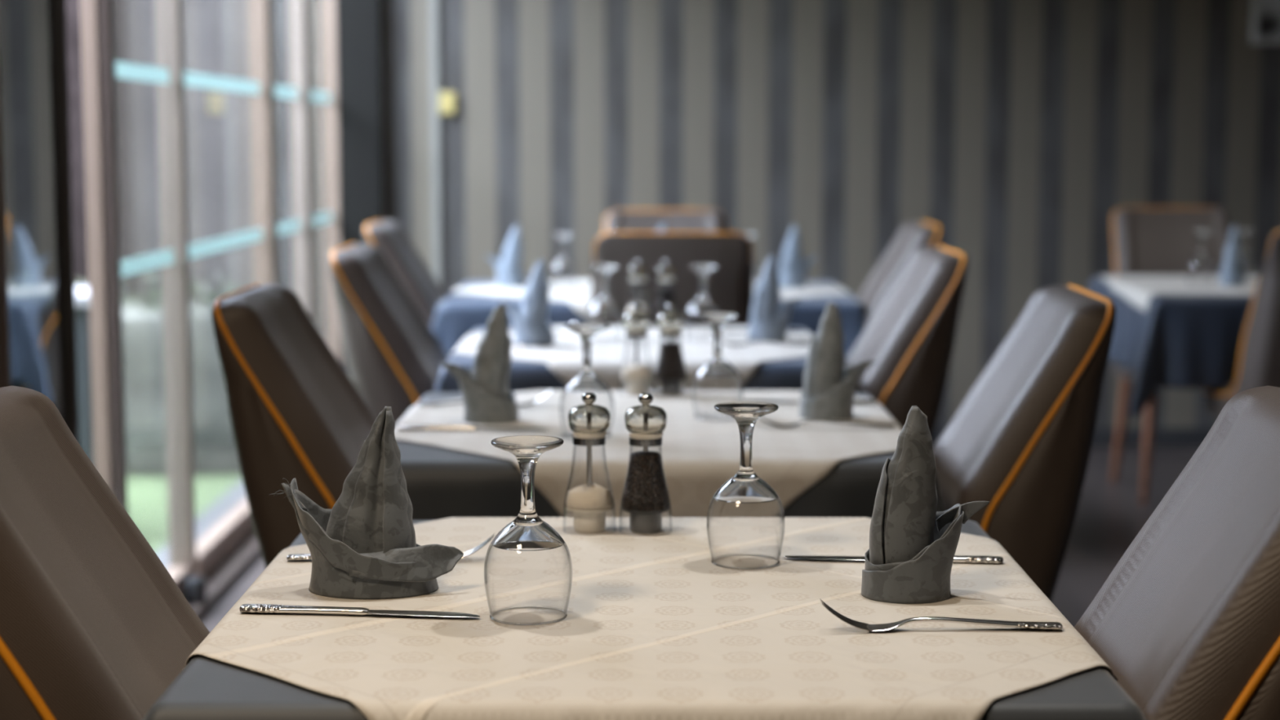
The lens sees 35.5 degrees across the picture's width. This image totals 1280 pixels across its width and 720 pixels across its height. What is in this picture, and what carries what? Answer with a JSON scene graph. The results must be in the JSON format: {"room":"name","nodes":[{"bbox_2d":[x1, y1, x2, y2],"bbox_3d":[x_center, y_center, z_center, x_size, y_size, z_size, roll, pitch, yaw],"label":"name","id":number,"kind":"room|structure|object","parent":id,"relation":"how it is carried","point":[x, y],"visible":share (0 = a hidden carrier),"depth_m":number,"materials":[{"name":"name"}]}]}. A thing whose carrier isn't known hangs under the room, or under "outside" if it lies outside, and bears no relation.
{"room":"restaurant dining room","nodes":[
{"label":"restaurant dining room","id":0,"kind":"room"},
{"bbox_2d":[200,447,1198,632],"bbox_3d":[1.117,0.902,3.193,4.765,0.100,9.350,0,6,0],"label":"floor","id":1,"kind":"structure","parent":0,"point":[1109,516],"depth_m":6.27,"materials":[{"name":"carpet"}]},
{"bbox_2d":[0,385,209,719],"bbox_3d":[-0.365,0.516,1.864,0.551,0.962,0.456,-1,6,-5],"label":"dining chair","id":2,"kind":"object","parent":1,"relation":"on","point":[94,625],"visible":0.89,"depth_m":1.78,"materials":[{"name":"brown leather"}]},
{"bbox_2d":[211,283,375,568],"bbox_3d":[-0.376,0.367,3.220,0.551,0.962,0.456,0,6,0],"label":"dining chair","id":3,"kind":"object","parent":1,"relation":"on","point":[295,411],"visible":0.49,"depth_m":2.99,"materials":[{"name":"brown leather"}]},
{"bbox_2d":[328,243,448,425],"bbox_3d":[-0.401,0.224,4.512,0.551,0.962,0.456,0,6,0],"label":"dining chair","id":4,"kind":"object","parent":1,"relation":"on","point":[393,357],"visible":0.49,"depth_m":4.28,"materials":[{"name":"brown leather"}]},
{"bbox_2d":[364,219,446,328],"bbox_3d":[-0.510,0.077,5.844,0.551,0.962,0.456,0,6,0],"label":"dining chair","id":5,"kind":"object","parent":1,"relation":"on","point":[389,237],"visible":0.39,"depth_m":5.62,"materials":[{"name":"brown leather"}]},
{"bbox_2d":[603,209,727,233],"bbox_3d":[0.085,-0.004,6.580,0.456,0.962,0.551,0,6,0],"label":"dining chair","id":6,"kind":"object","parent":1,"relation":"on","point":[636,220],"visible":0.25,"depth_m":6.73,"materials":[{"name":"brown leather"}]},
{"bbox_2d":[590,231,754,326],"bbox_3d":[0.085,0.120,5.456,0.456,0.962,0.551,0,6,0],"label":"dining chair","id":7,"kind":"object","parent":1,"relation":"on","point":[729,286],"visible":0.37,"depth_m":5.16,"materials":[{"name":"brown leather"}]},
{"bbox_2d":[856,221,942,329],"bbox_3d":[0.571,0.086,5.764,0.551,0.962,0.456,0,6,0],"label":"dining chair","id":8,"kind":"object","parent":1,"relation":"on","point":[913,236],"visible":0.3,"depth_m":5.70,"materials":[{"name":"brown leather"}]},
{"bbox_2d":[844,245,968,439],"bbox_3d":[0.415,0.239,4.383,0.551,0.962,0.456,0,6,0],"label":"dining chair","id":9,"kind":"object","parent":1,"relation":"on","point":[911,335],"visible":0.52,"depth_m":4.15,"materials":[{"name":"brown leather"}]},
{"bbox_2d":[933,284,1115,601],"bbox_3d":[0.446,0.369,3.198,0.551,0.962,0.456,0,6,2],"label":"dining chair","id":10,"kind":"object","parent":1,"relation":"on","point":[1020,441],"visible":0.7,"depth_m":2.96,"materials":[{"name":"brown leather"}]},
{"bbox_2d":[1110,207,1231,503],"bbox_3d":[1.860,-0.030,6.818,0.456,0.962,0.551,0,6,0],"label":"dining chair","id":11,"kind":"object","parent":1,"relation":"on","point":[1147,241],"visible":0.38,"depth_m":6.93,"materials":[{"name":"grey leather"}]},
{"bbox_2d":[1113,208,1231,275],"bbox_3d":[1.860,-0.288,6.919,0.444,0.468,0.262,0,6,0],"label":"cushion","id":12,"kind":"object","parent":11,"relation":"on","point":[1148,242],"depth_m":6.93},
{"bbox_2d":[1074,385,1279,719],"bbox_3d":[0.365,0.516,1.864,0.551,0.962,0.456,1,6,5],"label":"dining chair","id":13,"kind":"object","parent":1,"relation":"on","point":[1186,621],"visible":0.8,"depth_m":1.78,"materials":[{"name":"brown leather"}]},
{"bbox_2d":[1202,229,1279,417],"bbox_3d":[1.895,0.097,5.664,0.456,0.962,0.551,0,6,0],"label":"dining chair","id":14,"kind":"object","parent":1,"relation":"on","point":[1259,363],"visible":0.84,"depth_m":5.45,"materials":[{"name":"brown leather"}]},
{"bbox_2d":[1232,229,1279,386],"bbox_3d":[1.895,-0.132,5.510,0.444,0.468,0.262,0,6,0],"label":"cushion","id":15,"kind":"object","parent":14,"relation":"on","point":[1259,363],"depth_m":5.44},
{"bbox_3d":[0.012,0.472,3.236,0.788,0.745,0.788,0,6,0],"label":"dining table","id":16,"kind":"object","parent":1,"relation":"on","visible":0},
{"bbox_2d":[395,392,944,519],"bbox_3d":[0.012,0.231,3.201,0.907,0.260,0.933,0,6,0],"label":"tablecloth","id":17,"kind":"object","parent":16,"relation":"on","point":[442,482],"visible":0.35,"depth_m":2.80,"materials":[{"name":"fabric"}]},
{"bbox_2d":[394,390,902,517],"bbox_3d":[0.021,0.231,3.203,0.888,0.271,0.863,0,6,0],"label":"tablecloth","id":18,"kind":"object","parent":17,"relation":"on","point":[699,455],"visible":0.59,"depth_m":2.96,"materials":[{"name":"beige fabric"}]},
{"bbox_2d":[399,425,547,430],"bbox_3d":[-0.257,0.105,3.085,0.231,0.007,0.020,0,6,3],"label":"table knife","id":19,"kind":"object","parent":18,"relation":"on","point":[401,427],"visible":1,"depth_m":3.08,"materials":[{"name":"silver metal"}]},
{"bbox_2d":[440,303,519,424],"bbox_3d":[-0.249,0.003,3.183,0.111,0.188,0.080,3,7,25],"label":"folded napkin","id":20,"kind":"object","parent":18,"relation":"on","point":[487,399],"visible":1,"depth_m":3.16,"materials":[{"name":"grey fabric"}]},
{"bbox_2d":[419,390,551,406],"bbox_3d":[-0.260,0.064,3.361,0.221,0.026,0.025,0,6,-2],"label":"fork","id":21,"kind":"object","parent":18,"relation":"on","point":[422,404],"visible":0.76,"depth_m":3.35,"materials":[{"name":"silver metal"}]},
{"bbox_2d":[560,323,614,438],"bbox_3d":[-0.080,0.031,3.022,0.083,0.167,0.083,4,7,32],"label":"wine glass","id":22,"kind":"object","parent":18,"relation":"on","point":[586,381],"visible":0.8,"depth_m":3.01,"materials":[{"name":"clear glass"}]},
{"bbox_2d":[560,375,614,435],"bbox_3d":[-0.080,0.069,3.026,0.083,0.091,0.083,0,6,0],"label":"bowl","id":23,"kind":"object","parent":22,"relation":"on","point":[580,384],"depth_m":3.00,"materials":[{"name":"clear glass"}]},
{"bbox_2d":[619,303,653,395],"bbox_3d":[-0.006,-0.019,3.519,0.061,0.159,0.061,0,6,0],"label":"salt mill","id":24,"kind":"object","parent":18,"relation":"on","point":[636,323],"visible":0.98,"depth_m":3.50,"materials":[{"name":"silver metal"}]},
{"bbox_2d":[653,303,688,395],"bbox_3d":[0.054,-0.019,3.519,0.061,0.159,0.061,0,6,0],"label":"pepper mill","id":25,"kind":"object","parent":18,"relation":"on","point":[670,370],"visible":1,"depth_m":3.50,"materials":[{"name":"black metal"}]},
{"bbox_2d":[691,312,743,420],"bbox_3d":[0.125,0.009,3.220,0.083,0.167,0.083,-4,7,-32],"label":"wine glass","id":26,"kind":"object","parent":18,"relation":"on","point":[717,366],"visible":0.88,"depth_m":3.21,"materials":[{"name":"clear glass"}]},
{"bbox_2d":[691,360,743,416],"bbox_3d":[0.125,0.047,3.225,0.083,0.091,0.083,0,6,0],"label":"bowl","id":27,"kind":"object","parent":26,"relation":"on","point":[711,368],"depth_m":3.20,"materials":[{"name":"clear glass"}]},
{"bbox_2d":[744,400,875,404],"bbox_3d":[0.285,0.071,3.393,0.231,0.007,0.020,0,6,3],"label":"table knife","id":28,"kind":"object","parent":18,"relation":"on","point":[855,402],"visible":0.51,"depth_m":3.38,"materials":[{"name":"silver metal"}]},
{"bbox_2d":[760,417,893,427],"bbox_3d":[0.285,0.091,3.113,0.221,0.026,0.025,0,6,2],"label":"fork","id":29,"kind":"object","parent":18,"relation":"on","point":[871,424],"visible":0.89,"depth_m":3.11,"materials":[{"name":"silver metal"}]},
{"bbox_2d":[798,301,876,420],"bbox_3d":[0.318,0.000,3.216,0.125,0.188,0.076,1,6,6],"label":"folded napkin","id":30,"kind":"object","parent":18,"relation":"on","point":[828,392],"visible":0.99,"depth_m":3.20,"materials":[{"name":"grey fabric"}]},
{"bbox_3d":[0.000,0.336,4.474,0.788,0.745,0.788,0,6,0],"label":"dining table","id":31,"kind":"object","parent":1,"relation":"on","visible":0},
{"bbox_2d":[434,327,807,392],"bbox_3d":[0.000,0.094,4.439,0.907,0.260,0.933,0,6,0],"label":"tablecloth","id":32,"kind":"object","parent":31,"relation":"on","point":[788,374],"visible":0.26,"depth_m":4.03,"materials":[{"name":"blue fabric"}]},
{"bbox_2d":[448,325,813,391],"bbox_3d":[0.000,0.076,4.443,0.880,0.235,0.862,0,6,0],"label":"tablecloth","id":33,"kind":"object","parent":32,"relation":"on","point":[607,357],"visible":0.48,"depth_m":4.21,"materials":[{"name":"white fabric"}]},
{"bbox_2d":[468,343,574,346],"bbox_3d":[-0.255,-0.032,4.324,0.231,0.007,0.020,0,6,0],"label":"table knife","id":34,"kind":"object","parent":33,"relation":"on","point":[469,344],"visible":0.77,"depth_m":4.32,"materials":[{"name":"silver metal"}]},
{"bbox_2d":[497,259,555,346],"bbox_3d":[-0.242,-0.126,4.358,0.111,0.188,0.080,4,8,34],"label":"folded napkin","id":35,"kind":"object","parent":33,"relation":"on","point":[531,326],"visible":0.99,"depth_m":4.33,"materials":[{"name":"blue fabric"}]},
{"bbox_2d":[479,322,575,333],"bbox_3d":[-0.260,-0.073,4.600,0.221,0.026,0.025,0,6,0],"label":"fork","id":36,"kind":"object","parent":33,"relation":"on","point":[480,332],"visible":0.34,"depth_m":4.59,"materials":[{"name":"silver metal"}]},
{"bbox_2d":[585,264,622,341],"bbox_3d":[-0.080,-0.128,4.463,0.083,0.167,0.083,-2,7,-17],"label":"wine glass","id":37,"kind":"object","parent":33,"relation":"on","point":[603,303],"visible":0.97,"depth_m":4.45,"materials":[{"name":"clear glass"}]},
{"bbox_2d":[585,299,622,336],"bbox_3d":[-0.080,-0.090,4.467,0.083,0.091,0.083,0,6,0],"label":"bowl","id":38,"kind":"object","parent":37,"relation":"on","point":[599,304],"depth_m":4.44,"materials":[{"name":"clear glass"}]},
{"bbox_2d":[626,260,651,327],"bbox_3d":[-0.004,-0.160,4.791,0.061,0.159,0.061,0,6,0],"label":"salt mill","id":39,"kind":"object","parent":33,"relation":"on","point":[637,274],"visible":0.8,"depth_m":4.77,"materials":[{"name":"silver metal"}]},
{"bbox_2d":[653,260,677,327],"bbox_3d":[0.063,-0.160,4.791,0.061,0.159,0.061,0,6,0],"label":"pepper mill","id":40,"kind":"object","parent":33,"relation":"on","point":[666,274],"visible":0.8,"depth_m":4.77,"materials":[{"name":"silver metal"}]},
{"bbox_2d":[684,264,719,342],"bbox_3d":[0.140,-0.128,4.463,0.083,0.167,0.083,2,7,17],"label":"wine glass","id":41,"kind":"object","parent":33,"relation":"on","point":[702,303],"visible":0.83,"depth_m":4.45,"materials":[{"name":"clear glass"}]},
{"bbox_2d":[684,299,719,338],"bbox_3d":[0.140,-0.090,4.467,0.083,0.091,0.083,0,6,0],"label":"bowl","id":42,"kind":"object","parent":41,"relation":"on","point":[698,304],"depth_m":4.44,"materials":[{"name":"clear glass"}]},
{"bbox_2d":[705,329,804,333],"bbox_3d":[0.265,-0.067,4.640,0.231,0.007,0.020,0,6,0],"label":"table knife","id":43,"kind":"object","parent":33,"relation":"on","point":[788,331],"visible":0.59,"depth_m":4.63,"materials":[{"name":"silver metal"}]},
{"bbox_2d":[721,339,810,346],"bbox_3d":[0.270,-0.044,4.341,0.221,0.026,0.025,0,6,0],"label":"fork","id":44,"kind":"object","parent":33,"relation":"on","point":[753,341],"visible":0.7,"depth_m":4.34,"materials":[{"name":"silver metal"}]},
{"bbox_2d":[747,256,803,341],"bbox_3d":[0.303,-0.139,4.473,0.125,0.188,0.076,-1,6,-8],"label":"folded napkin","id":45,"kind":"object","parent":33,"relation":"on","point":[769,321],"visible":0.99,"depth_m":4.45,"materials":[{"name":"blue fabric"}]},
{"bbox_3d":[0.030,0.165,6.024,1.168,0.745,0.868,0,6,0],"label":"dining table","id":46,"kind":"object","parent":1,"relation":"on","visible":0},
{"bbox_2d":[431,280,866,359],"bbox_3d":[0.030,-0.057,6.006,1.342,0.305,1.015,0,6,0],"label":"tablecloth","id":47,"kind":"object","parent":46,"relation":"on","point":[456,317],"visible":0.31,"depth_m":5.54,"materials":[{"name":"blue fabric"}]},
{"bbox_2d":[448,279,853,322],"bbox_3d":[0.061,-0.079,5.996,0.999,0.266,0.995,6,9,43],"label":"tablecloth","id":48,"kind":"object","parent":47,"relation":"on","point":[580,298],"visible":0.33,"depth_m":5.89,"materials":[{"name":"white fabric"}]},
{"bbox_2d":[485,225,526,287],"bbox_3d":[-0.402,-0.317,6.086,0.111,0.188,0.080,3,7,29],"label":"folded napkin","id":49,"kind":"object","parent":48,"relation":"on","point":[509,274],"visible":1,"depth_m":6.06,"materials":[{"name":"blue fabric"}]},
{"bbox_2d":[548,233,576,290],"bbox_3d":[-0.232,-0.293,5.964,0.083,0.167,0.083,4,7,32],"label":"wine glass","id":50,"kind":"object","parent":48,"relation":"on","point":[562,261],"visible":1,"depth_m":5.95,"materials":[{"name":"clear glass"}]},
{"bbox_2d":[548,258,576,288],"bbox_3d":[-0.232,-0.256,5.968,0.083,0.091,0.083,0,6,0],"label":"bowl","id":51,"kind":"object","parent":50,"relation":"on","point":[559,262],"depth_m":5.95,"materials":[{"name":"clear glass"}]},
{"bbox_2d":[657,223,666,231],"bbox_3d":[0.039,-0.327,6.174,0.124,0.188,0.076,-2,7,-20],"label":"folded napkin","id":52,"kind":"object","parent":48,"relation":"on","point":[662,228],"visible":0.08,"depth_m":6.17,"materials":[{"name":"grey fabric"}]},
{"bbox_2d":[742,233,759,290],"bbox_3d":[0.314,-0.293,5.964,0.083,0.167,0.083,4,7,32],"label":"wine glass","id":53,"kind":"object","parent":48,"relation":"on","point":[749,235],"visible":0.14,"depth_m":5.94,"materials":[{"name":"clear glass"}]},
{"bbox_2d":[778,225,817,288],"bbox_3d":[0.478,-0.314,6.059,0.125,0.188,0.076,0,6,4],"label":"folded napkin","id":54,"kind":"object","parent":48,"relation":"on","point":[793,273],"visible":0.96,"depth_m":6.04,"materials":[{"name":"blue fabric"}]},
{"bbox_3d":[1.890,0.142,6.233,0.788,0.745,0.828,0,6,0],"label":"dining table","id":55,"kind":"object","parent":1,"relation":"on","visible":0,"materials":[{"name":"white tablecloth fabric"},{"name":"dark blue tablecloth fabric"},{"name":"wood"}]},
{"bbox_2d":[1087,276,1253,422],"bbox_3d":[1.889,-0.053,6.201,0.974,0.354,1.013,0,6,0],"label":"tablecloth","id":56,"kind":"object","parent":55,"relation":"on","point":[1181,340],"visible":0.61,"depth_m":5.77,"materials":[{"name":"blue fabric"}]},
{"bbox_2d":[1097,275,1258,313],"bbox_3d":[1.889,-0.205,6.195,0.827,0.059,0.861,0,6,0],"label":"tablecloth","id":57,"kind":"object","parent":56,"relation":"on","point":[1137,290],"visible":0.73,"depth_m":6.11,"materials":[{"name":"white fabric"}]},
{"bbox_2d":[1186,229,1214,284],"bbox_3d":[1.735,-0.317,6.183,0.083,0.167,0.083,2,7,17],"label":"wine glass","id":58,"kind":"object","parent":57,"relation":"on","point":[1201,257],"visible":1,"depth_m":6.17,"materials":[{"name":"clear glass"}]},
{"bbox_2d":[1186,254,1214,284],"bbox_3d":[1.735,-0.280,6.187,0.083,0.091,0.083,0,6,0],"label":"bowl","id":59,"kind":"object","parent":58,"relation":"on","point":[1197,258],"depth_m":6.16,"materials":[{"name":"clear glass"}]},
{"bbox_2d":[1219,224,1245,286],"bbox_3d":[1.825,-0.323,6.137,0.076,0.188,0.125,4,7,30],"label":"folded napkin","id":60,"kind":"object","parent":57,"relation":"on","point":[1233,269],"visible":1,"depth_m":6.10,"materials":[{"name":"blue fabric"}]},
{"bbox_2d":[1237,227,1256,282],"bbox_3d":[1.900,-0.331,6.302,0.083,0.167,0.083,-2,7,-17],"label":"wine glass","id":61,"kind":"object","parent":57,"relation":"on","point":[1243,232],"visible":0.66,"depth_m":6.29,"materials":[{"name":"clear glass"}]},
{"bbox_2d":[1240,253,1256,279],"bbox_3d":[1.900,-0.293,6.306,0.083,0.091,0.083,0,6,0],"label":"bowl","id":62,"kind":"object","parent":61,"relation":"on","point":[1246,256],"depth_m":6.28,"materials":[{"name":"clear glass"}]},
{"bbox_2d":[272,0,1279,427],"bbox_3d":[1.097,-1.035,7.758,5.005,2.750,0.150,0,6,0],"label":"wall","id":63,"kind":"structure","parent":0,"point":[1016,129],"depth_m":7.70,"materials":[{"name":"paper"}]},
{"bbox_2d":[190,529,261,619],"bbox_3d":[-1.167,0.563,5.673,0.135,0.030,4.145,0,6,0],"label":"trim","id":64,"kind":"structure","parent":63,"relation":"attached to","point":[224,575],"depth_m":5.45,"materials":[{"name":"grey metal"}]},
{"bbox_2d":[183,576,207,604],"bbox_3d":[-1.128,0.582,5.074,0.056,0.064,0.056,0,6,0],"label":"stopper","id":65,"kind":"object","parent":64,"relation":"on","point":[195,587],"visible":0.94,"depth_m":5.05,"materials":[{"name":"grey plastic"}]},
{"bbox_2d":[335,0,385,376],"bbox_3d":[-1.067,-1.022,7.639,0.165,2.750,0.090,0,6,0],"label":"trim","id":66,"kind":"structure","parent":63,"relation":"attached to","point":[359,23],"depth_m":7.61,"materials":[{"name":"grey paint"}]},
{"bbox_2d":[430,0,441,288],"bbox_3d":[-0.785,-1.063,7.670,0.030,2.675,0.020,0,6,0],"label":"trim","id":67,"kind":"structure","parent":63,"relation":"attached to","point":[433,3],"depth_m":7.68,"materials":[{"name":"grey metal"}]},
{"bbox_2d":[440,92,455,114],"bbox_3d":[-0.738,-0.986,7.676,0.060,0.084,0.025,0,6,0],"label":"wall switch","id":68,"kind":"object","parent":63,"relation":"attached to","point":[447,100],"visible":1,"depth_m":7.66,"materials":[{"name":"plastic"}]},
{"bbox_2d":[932,427,1210,447],"bbox_3d":[1.250,0.304,7.822,4.500,0.075,0.018,0,6,0],"label":"baseboard","id":69,"kind":"structure","parent":63,"relation":"attached to","point":[1103,437],"depth_m":7.81,"materials":[{"name":"black wood"}]},
{"bbox_2d":[1250,0,1279,44],"bbox_3d":[2.620,-1.627,7.605,0.560,0.840,0.025,0,6,0],"label":"framed picture","id":70,"kind":"object","parent":63,"relation":"attached to","point":[1265,14],"visible":1,"depth_m":7.64},
{"bbox_2d":[1257,0,1279,38],"bbox_3d":[2.620,-1.627,7.611,0.524,0.800,0.012,0,6,0],"label":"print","id":71,"kind":"object","parent":70,"relation":"attached to","point":[1268,11],"depth_m":7.64},
{"bbox_3d":[-1.230,-0.514,3.037,0.150,2.750,9.350,0,6,0],"label":"wall","id":72,"kind":"structure","parent":0,"visible":0},
{"bbox_2d":[0,0,79,444],"bbox_3d":[-1.133,-0.466,3.694,0.037,2.450,0.435,0,6,0],"label":"window frame","id":73,"kind":"structure","parent":72,"relation":"in","point":[61,340],"depth_m":3.87,"materials":[{"name":"brown metal"}]},
{"bbox_2d":[80,0,196,595],"bbox_3d":[-1.185,-0.580,4.725,0.060,2.450,0.720,0,6,0],"label":"window frame","id":74,"kind":"structure","parent":72,"relation":"in","point":[100,70],"depth_m":4.72,"materials":[{"name":"beige metal"}]},
{"bbox_2d":[184,0,275,578],"bbox_3d":[-1.185,-0.685,5.682,0.060,2.450,1.195,0,6,0],"label":"window frame","id":75,"kind":"structure","parent":72,"relation":"in","point":[214,547],"depth_m":6.20,"materials":[{"name":"beige metal"}]},
{"bbox_2d":[269,0,311,319],"bbox_3d":[-1.185,-0.790,6.628,0.060,2.450,0.690,0,6,0],"label":"door","id":76,"kind":"structure","parent":72,"relation":"in","point":[296,91],"depth_m":6.92,"materials":[{"name":"beige metal"}]},
{"bbox_2d":[306,0,342,364],"bbox_3d":[-1.185,-0.868,7.337,0.060,2.450,0.715,0,6,0],"label":"door","id":77,"kind":"structure","parent":72,"relation":"in","point":[327,96],"depth_m":7.64,"materials":[{"name":"metal"}]},
{"bbox_3d":[0.004,0.605,2.034,0.788,0.745,0.788,0,6,0],"label":"dining table","id":78,"kind":"object","parent":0,"visible":0,"materials":[{"name":"beige patterned tablecloth fabric"},{"name":"dark grey fabric"}]},
{"bbox_2d":[142,520,1146,719],"bbox_3d":[0.004,0.363,1.998,0.908,0.260,0.934,0,6,0],"label":"tablecloth","id":79,"kind":"object","parent":78,"relation":"on","point":[207,688],"visible":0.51,"depth_m":1.62,"materials":[{"name":"grey fabric"}]},
{"bbox_2d":[182,516,1118,719],"bbox_3d":[0.006,0.361,2.003,0.894,0.266,0.871,0,6,0],"label":"tablecloth","id":80,"kind":"object","parent":79,"relation":"on","point":[652,628],"visible":0.88,"depth_m":1.80,"materials":[{"name":"beige fabric"}]},
{"bbox_2d":[239,604,479,617],"bbox_3d":[-0.264,0.237,1.887,0.231,0.007,0.020,1,6,6],"label":"table knife","id":81,"kind":"object","parent":80,"relation":"on","point":[245,608],"visible":1,"depth_m":1.89,"materials":[{"name":"metal"}]},
{"bbox_2d":[270,406,463,599],"bbox_3d":[-0.272,0.138,1.986,0.192,0.182,0.094,0,6,0],"label":"folded napkin","id":82,"kind":"object","parent":80,"relation":"on","point":[364,547],"visible":1,"depth_m":1.97,"materials":[{"name":"grey fabric"}]},
{"bbox_2d":[286,533,494,559],"bbox_3d":[-0.266,0.199,2.132,0.221,0.026,0.025,0,6,-1],"label":"fork","id":83,"kind":"object","parent":80,"relation":"on","point":[306,556],"visible":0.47,"depth_m":2.12,"materials":[{"name":"silver metal"}]},
{"bbox_2d":[484,435,572,625],"bbox_3d":[-0.105,0.158,1.874,0.083,0.167,0.083,-4,7,-32],"label":"wine glass","id":84,"kind":"object","parent":80,"relation":"on","point":[527,531],"visible":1,"depth_m":1.86,"materials":[{"name":"clear glass"}]},
{"bbox_2d":[484,519,572,616],"bbox_3d":[-0.105,0.195,1.878,0.083,0.091,0.083,0,6,0],"label":"bowl","id":85,"kind":"object","parent":84,"relation":"on","point":[519,535],"depth_m":1.86,"materials":[{"name":"clear glass"}]},
{"bbox_2d":[562,392,616,535],"bbox_3d":[-0.058,0.116,2.289,0.061,0.159,0.061,0,6,0],"label":"salt mill","id":86,"kind":"object","parent":80,"relation":"on","point":[588,423],"visible":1,"depth_m":2.27,"materials":[{"name":"clear glass"}]},
{"bbox_2d":[618,393,672,536],"bbox_3d":[0.006,0.117,2.284,0.061,0.159,0.061,0,6,0],"label":"pepper mill","id":87,"kind":"object","parent":80,"relation":"on","point":[645,496],"visible":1,"depth_m":2.27,"materials":[{"name":"clear glass"}]},
{"bbox_2d":[706,401,785,568],"bbox_3d":[0.112,0.131,2.115,0.083,0.167,0.083,-4,7,-32],"label":"wine glass","id":88,"kind":"object","parent":80,"relation":"on","point":[745,486],"visible":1,"depth_m":2.10,"materials":[{"name":"clear glass"}]},
{"bbox_2d":[706,476,785,562],"bbox_3d":[0.112,0.169,2.119,0.083,0.091,0.083,0,6,0],"label":"bowl","id":89,"kind":"object","parent":88,"relation":"on","point":[745,490],"depth_m":2.10,"materials":[{"name":"clear glass"}]},
{"bbox_2d":[784,555,1003,564],"bbox_3d":[0.269,0.211,2.126,0.231,0.007,0.019,1,6,5],"label":"table knife","id":90,"kind":"object","parent":80,"relation":"on","point":[963,559],"visible":0.59,"depth_m":2.12,"materials":[{"name":"silver metal"}]},
{"bbox_2d":[861,405,990,604],"bbox_3d":[0.281,0.138,1.961,0.125,0.188,0.076,0,6,0],"label":"folded napkin","id":91,"kind":"object","parent":80,"relation":"on","point":[909,557],"visible":1,"depth_m":1.94,"materials":[{"name":"grey fabric"}]},
{"bbox_2d":[819,598,1062,631],"bbox_3d":[0.276,0.233,1.829,0.221,0.026,0.025,0,6,0],"label":"fork","id":92,"kind":"object","parent":80,"relation":"on","point":[1026,624],"visible":1,"depth_m":1.82,"materials":[{"name":"metal"}]},
{"label":"outside","id":93,"kind":"structure","parent":0,"visible":0},
{"bbox_2d":[127,473,242,552],"bbox_3d":[-5.133,0.746,5.113,7.735,0.110,14.000,0,6,0],"label":"ground","id":94,"kind":"structure","parent":93,"point":[147,495],"depth_m":6.99,"materials":[{"name":"green plant"}]},
{"bbox_2d":[8,285,125,466],"bbox_3d":[-2.120,0.172,6.257,0.940,0.780,0.400,0,6,0],"label":"countertop","id":95,"kind":"structure","parent":94,"relation":"on","point":[27,304],"depth_m":6.07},
{"bbox_2d":[8,285,125,306],"bbox_3d":[-2.120,-0.198,6.216,0.940,0.035,0.400,0,6,0],"label":"countertop","id":96,"kind":"structure","parent":95,"relation":"on","point":[18,295],"depth_m":6.02,"materials":[{"name":"white"}]},
{"bbox_2d":[0,0,134,301],"bbox_3d":[-3.165,-1.462,8.893,1.670,3.450,0.800,0,6,0],"label":"wall","id":97,"kind":"structure","parent":94,"relation":"on","point":[20,57],"depth_m":8.56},
{"bbox_2d":[122,300,166,475],"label":"planter","id":98,"kind":"object","parent":94,"relation":"on","point":[143,330],"depth_m":7.41,"materials":[{"name":"stone"}]},
{"bbox_2d":[8,263,240,312],"bbox_3d":[-2.351,-0.320,7.589,1.741,0.361,0.367,0,6,0],"label":"shrub","id":99,"kind":"object","parent":98,"relation":"in","point":[134,299],"visible":0.23,"depth_m":7.55,"materials":[{"name":"green plant"}]},
{"bbox_2d":[126,0,253,305],"bbox_3d":[-1.982,-1.495,9.191,1.135,3.450,0.200,0,6,0],"label":"wall","id":100,"kind":"structure","parent":94,"relation":"on","point":[215,32],"depth_m":9.15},
{"bbox_2d":[155,480,246,568],"bbox_3d":[-1.343,0.836,3.614,0.155,0.040,11.000,0,6,0],"label":"paving","id":101,"kind":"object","parent":94,"relation":"on","point":[228,501],"depth_m":6.48,"materials":[{"name":"grey concrete"}]},
{"bbox_2d":[190,305,240,475],"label":"planter","id":102,"kind":"object","parent":94,"relation":"on","point":[215,452],"depth_m":7.41,"materials":[{"name":"stone"}]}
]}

